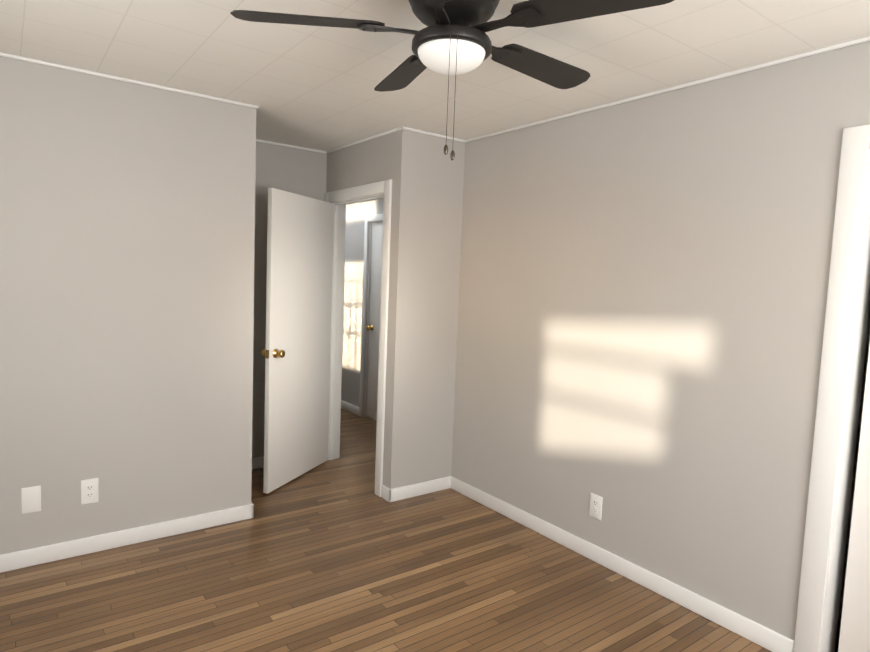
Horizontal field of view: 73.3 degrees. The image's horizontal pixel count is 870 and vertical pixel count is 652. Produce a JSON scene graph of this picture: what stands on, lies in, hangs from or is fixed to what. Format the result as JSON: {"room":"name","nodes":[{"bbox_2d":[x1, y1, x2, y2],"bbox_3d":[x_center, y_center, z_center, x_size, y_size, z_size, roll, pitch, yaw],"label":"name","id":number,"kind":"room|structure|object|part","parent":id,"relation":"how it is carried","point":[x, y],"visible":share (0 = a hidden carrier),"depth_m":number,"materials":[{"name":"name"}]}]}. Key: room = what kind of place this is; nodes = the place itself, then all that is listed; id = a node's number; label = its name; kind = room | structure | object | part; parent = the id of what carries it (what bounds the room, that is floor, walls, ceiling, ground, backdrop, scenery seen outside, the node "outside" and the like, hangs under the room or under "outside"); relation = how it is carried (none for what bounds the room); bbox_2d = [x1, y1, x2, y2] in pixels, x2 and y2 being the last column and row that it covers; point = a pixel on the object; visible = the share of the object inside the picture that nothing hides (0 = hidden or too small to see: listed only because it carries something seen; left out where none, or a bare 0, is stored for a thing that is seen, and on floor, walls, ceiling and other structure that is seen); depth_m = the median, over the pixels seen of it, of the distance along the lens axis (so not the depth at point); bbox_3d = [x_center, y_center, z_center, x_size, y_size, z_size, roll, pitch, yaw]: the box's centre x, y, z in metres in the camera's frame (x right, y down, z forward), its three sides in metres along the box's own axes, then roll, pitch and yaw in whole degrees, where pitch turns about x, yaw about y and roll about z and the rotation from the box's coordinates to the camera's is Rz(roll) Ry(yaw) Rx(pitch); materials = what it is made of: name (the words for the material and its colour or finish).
{"room":"empty bedroom","nodes":[
{"label":"empty bedroom","id":0,"kind":"room"},
{"bbox_2d":[0,56,234,554],"bbox_3d":[-2.018,-0.032,2.828,2.026,2.440,0.120,-1,6,-36],"label":"wall","id":1,"kind":"structure","parent":0,"point":[116,272],"depth_m":3.01,"materials":[{"name":"grey paint"}]},
{"bbox_2d":[21,486,40,513],"bbox_3d":[-1.985,0.855,2.873,0.080,0.130,0.007,-1,6,-36],"label":"electrical outlet cover","id":2,"kind":"object","parent":1,"relation":"attached to","point":[30,499],"visible":1,"depth_m":2.87,"materials":[{"name":"white plastic"}]},
{"bbox_2d":[81,478,98,504],"bbox_3d":[-1.785,0.855,3.021,0.080,0.130,0.008,-1,6,-36],"label":"electrical outlet","id":3,"kind":"object","parent":1,"relation":"attached to","point":[89,491],"visible":1,"depth_m":3.02,"materials":[{"name":"white plastic"}]},
{"bbox_2d":[0,504,252,572],"bbox_3d":[-1.923,1.143,2.948,2.039,0.088,0.013,-1,6,-36],"label":"baseboard","id":4,"kind":"structure","parent":1,"relation":"attached to","point":[52,552],"depth_m":3.12,"materials":[{"name":"white wood"}]},
{"bbox_2d":[0,52,258,108],"bbox_3d":[-1.828,-1.234,2.748,2.042,0.016,0.016,-1,6,-36],"label":"crown molding","id":5,"kind":"structure","parent":1,"relation":"attached to","point":[117,78],"depth_m":2.93,"materials":[{"name":"white wood"}]},
{"bbox_2d":[231,104,255,507],"bbox_3d":[-1.374,-0.085,3.759,0.120,2.440,0.854,-1,6,-36],"label":"wall","id":6,"kind":"structure","parent":0,"point":[244,237],"depth_m":3.41,"materials":[{"name":"grey paint"}]},
{"bbox_2d":[252,142,326,457],"bbox_3d":[-1.317,-0.137,4.405,0.981,2.440,0.120,-1,6,-36],"label":"wall","id":7,"kind":"structure","parent":0,"point":[296,171],"depth_m":4.36,"materials":[{"name":"grey paint"}]},
{"bbox_2d":[252,456,263,469],"bbox_3d":[-1.275,1.039,4.486,0.861,0.088,0.013,-1,6,-36],"label":"baseboard","id":8,"kind":"structure","parent":7,"relation":"attached to","point":[257,462],"depth_m":4.43,"materials":[{"name":"white wood"}]},
{"bbox_2d":[256,139,325,153],"bbox_3d":[-1.181,-1.339,4.284,0.861,0.016,0.016,-1,6,-36],"label":"crown molding","id":9,"kind":"structure","parent":7,"relation":"attached to","point":[286,145],"depth_m":4.35,"materials":[{"name":"white wood"}]},
{"bbox_2d":[341,198,383,416],"bbox_3d":[-0.518,-0.232,5.901,0.120,2.440,3.480,-1,6,-36],"label":"wall","id":10,"kind":"structure","parent":0,"point":[356,213],"depth_m":6.28,"materials":[{"name":"grey paint"}]},
{"bbox_2d":[341,400,358,415],"bbox_3d":[-1.223,0.848,6.775,0.013,0.088,1.440,-1,6,-36],"label":"baseboard","id":11,"kind":"structure","parent":10,"relation":"attached to","point":[351,408],"depth_m":6.36,"materials":[{"name":"white wood"}]},
{"bbox_2d":[359,213,382,416],"bbox_3d":[-0.443,-0.051,5.789,0.138,2.105,0.900,-1,6,-36],"label":"door frame","id":12,"kind":"structure","parent":10,"relation":"attached to","point":[369,219],"depth_m":6.06,"materials":[{"name":"white wood"}]},
{"bbox_2d":[366,222,382,419],"bbox_3d":[-0.472,-0.020,5.771,0.097,2.020,0.754,-1,6,-36],"label":"hall door","id":13,"kind":"structure","parent":10,"relation":"in","point":[373,327],"depth_m":5.99,"materials":[{"name":"white wood"}]},
{"bbox_3d":[-0.675,0.019,6.018,0.062,0.064,0.064,-1,6,-36],"label":"knob","id":14,"kind":"part","parent":13,"relation":"part of","materials":[{"name":"gold metal"}]},
{"bbox_2d":[326,129,417,488],"bbox_3d":[-1.272,-0.208,5.268,0.120,2.440,3.600,-1,6,-36],"label":"wall","id":15,"kind":"structure","parent":0,"point":[392,156],"depth_m":3.85,"materials":[{"name":"grey paint"}]},
{"bbox_2d":[261,188,333,493],"bbox_3d":[-0.966,0.091,4.214,0.167,2.022,0.800,4,5,19],"label":"door","id":16,"kind":"structure","parent":15,"relation":"in","point":[300,229],"depth_m":4.13,"materials":[{"name":"white wood"}]},
{"bbox_3d":[-1.081,0.181,3.901,0.167,0.064,0.064,4,5,19],"label":"knob","id":17,"kind":"part","parent":16,"relation":"part of","materials":[{"name":"gold metal"}]},
{"bbox_2d":[324,179,391,496],"bbox_3d":[-0.557,0.060,4.310,0.156,2.123,0.972,-1,6,-36],"label":"door frame","id":18,"kind":"structure","parent":15,"relation":"attached to","point":[384,187],"depth_m":4.37,"materials":[{"name":"white wood"}]},
{"bbox_3d":[-0.502,0.059,4.351,0.018,2.123,0.972,-1,6,-36],"label":"hall door trim","id":19,"kind":"part","parent":18,"relation":"part of","materials":[{"name":"white wood"}]},
{"bbox_2d":[326,126,401,153],"bbox_3d":[-0.524,-1.298,4.108,0.016,0.016,1.086,-1,6,-36],"label":"crown molding","id":20,"kind":"structure","parent":15,"relation":"attached to","point":[368,138],"depth_m":4.04,"materials":[{"name":"white wood"}]},
{"bbox_2d":[381,485,390,501],"bbox_3d":[-0.328,1.124,3.921,0.013,0.088,0.110,-1,6,-36],"label":"baseboard","id":21,"kind":"structure","parent":15,"relation":"attached to","point":[385,490],"depth_m":3.92,"materials":[{"name":"white wood"}]},
{"bbox_2d":[0,408,840,651],"bbox_3d":[-0.713,1.247,3.159,4.470,0.060,8.140,-1,6,-36],"label":"floor","id":22,"kind":"structure","parent":0,"point":[337,555],"depth_m":2.79,"materials":[{"name":"brown wood"}]},
{"bbox_2d":[0,0,869,150],"bbox_3d":[-0.616,-1.242,2.949,4.470,0.060,8.140,-1,6,-36],"label":"ceiling","id":23,"kind":"structure","parent":0,"point":[308,86],"depth_m":2.47,"materials":[{"name":"paint"}]},
{"bbox_2d":[230,0,673,160],"bbox_3d":[0.078,-0.806,1.914,1.281,0.581,1.316,-1,6,-36],"label":"fan","id":24,"kind":"object","parent":23,"relation":"hanging from","point":[452,38],"visible":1,"depth_m":1.80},
{"bbox_3d":[-0.394,-0.957,1.831,0.430,0.034,0.323,-1,6,-36],"label":"blade","id":25,"kind":"part","parent":24,"relation":"part of","materials":[{"name":"black"}]},
{"bbox_3d":[-0.124,-0.938,1.861,0.228,0.028,0.168,-1,6,-36],"label":"arm","id":26,"kind":"part","parent":24,"relation":"part of"},
{"bbox_3d":[-0.113,-0.983,2.282,0.216,0.034,0.470,-1,6,-36],"label":"blade","id":27,"kind":"part","parent":24,"relation":"part of","materials":[{"name":"black wood"}]},
{"bbox_3d":[0.000,-0.948,2.034,0.107,0.028,0.248,-1,6,-36],"label":"arm","id":28,"kind":"part","parent":24,"relation":"part of"},
{"bbox_3d":[0.012,-0.918,1.692,0.213,0.028,0.193,-1,6,-36],"label":"arm","id":29,"kind":"part","parent":24,"relation":"part of"},
{"bbox_3d":[0.050,-0.687,1.760,0.034,0.367,0.024,-1,6,-36],"label":"cord","id":30,"kind":"part","parent":24,"relation":"part of","materials":[{"name":"brown metal"}]},
{"bbox_3d":[0.052,-0.847,1.873,0.218,0.062,0.218,-1,6,-36],"label":"lamp shade","id":31,"kind":"part","parent":24,"relation":"part of","materials":[{"name":"white glass"}]},
{"bbox_3d":[0.185,-0.936,1.984,0.251,0.028,0.082,-1,6,-36],"label":"arm","id":32,"kind":"part","parent":24,"relation":"part of"},
{"bbox_3d":[0.209,-0.918,1.780,0.140,0.028,0.239,-1,6,-36],"label":"arm","id":33,"kind":"part","parent":24,"relation":"part of"},
{"bbox_3d":[0.394,-0.954,2.162,0.473,0.034,0.152,-1,6,-36],"label":"blade","id":34,"kind":"part","parent":24,"relation":"part of","materials":[{"name":"black wood"}]},
{"bbox_3d":[0.440,-0.907,1.635,0.266,0.034,0.457,-1,6,-36],"label":"blade","id":35,"kind":"part","parent":24,"relation":"part of","materials":[{"name":"black"}]},
{"bbox_2d":[406,133,464,485],"bbox_3d":[-0.033,-0.055,4.029,0.393,2.440,0.120,-1,6,-36],"label":"wall","id":36,"kind":"structure","parent":0,"point":[437,239],"depth_m":3.97,"materials":[{"name":"grey paint"}]},
{"bbox_2d":[389,476,450,501],"bbox_3d":[-0.093,1.123,4.035,0.526,0.088,0.013,-1,6,-36],"label":"baseboard","id":37,"kind":"structure","parent":36,"relation":"attached to","point":[416,489],"depth_m":4.02,"materials":[{"name":"white wood"}]},
{"bbox_2d":[401,126,464,142],"bbox_3d":[0.000,-1.254,3.833,0.529,0.016,0.016,-1,6,-36],"label":"crown molding","id":38,"kind":"structure","parent":36,"relation":"attached to","point":[429,133],"depth_m":3.81,"materials":[{"name":"white wood"}]},
{"bbox_2d":[451,41,869,639],"bbox_3d":[1.497,0.140,2.424,0.150,2.440,4.540,-1,6,-36],"label":"wall","id":39,"kind":"structure","parent":0,"point":[643,287],"depth_m":2.81,"materials":[{"name":"grey paint"}]},
{"bbox_2d":[589,493,602,519],"bbox_3d":[0.871,0.977,3.164,0.008,0.130,0.080,-1,6,-36],"label":"electrical outlet","id":40,"kind":"object","parent":39,"relation":"attached to","point":[595,509],"visible":1,"depth_m":3.16,"materials":[{"name":"white plastic"}]},
{"bbox_2d":[450,476,793,651],"bbox_3d":[0.784,1.221,3.284,0.013,0.088,2.274,-1,6,-36],"label":"baseboard","id":41,"kind":"structure","parent":39,"relation":"attached to","point":[750,630],"depth_m":2.93,"materials":[{"name":"white wood"}]},
{"bbox_2d":[465,36,869,142],"bbox_3d":[1.478,-1.065,2.273,0.016,0.016,4.300,-1,6,-36],"label":"crown molding","id":42,"kind":"structure","parent":39,"relation":"attached to","point":[810,53],"depth_m":2.65,"materials":[{"name":"white wood"}]},
{"bbox_2d":[793,124,869,651],"bbox_3d":[2.007,0.390,1.602,0.018,2.120,1.716,-1,6,-36],"label":"trim","id":43,"kind":"structure","parent":39,"relation":"attached to","point":[847,232],"depth_m":2.24,"materials":[{"name":"white wood"}]},
{"bbox_2d":[820,157,869,651],"bbox_3d":[2.073,0.425,1.655,0.152,2.047,1.570,-1,6,-36],"label":"door frame","id":44,"kind":"structure","parent":39,"relation":"attached to","point":[847,453],"depth_m":2.27,"materials":[{"name":"white wood"}]},
{"bbox_2d":[838,343,869,651],"bbox_3d":[2.095,0.440,1.651,0.072,1.996,1.492,-1,6,-36],"label":"closet door","id":45,"kind":"structure","parent":39,"relation":"in","point":[855,629],"depth_m":2.23,"materials":[{"name":"white wood"}]},
{"bbox_2d":[838,312,869,621],"bbox_3d":[2.402,0.222,1.877,0.650,2.440,1.836,-1,6,-36],"label":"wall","id":46,"kind":"structure","parent":0,"point":[854,474],"depth_m":2.63,"materials":[{"name":"grey paint"}]}
]}

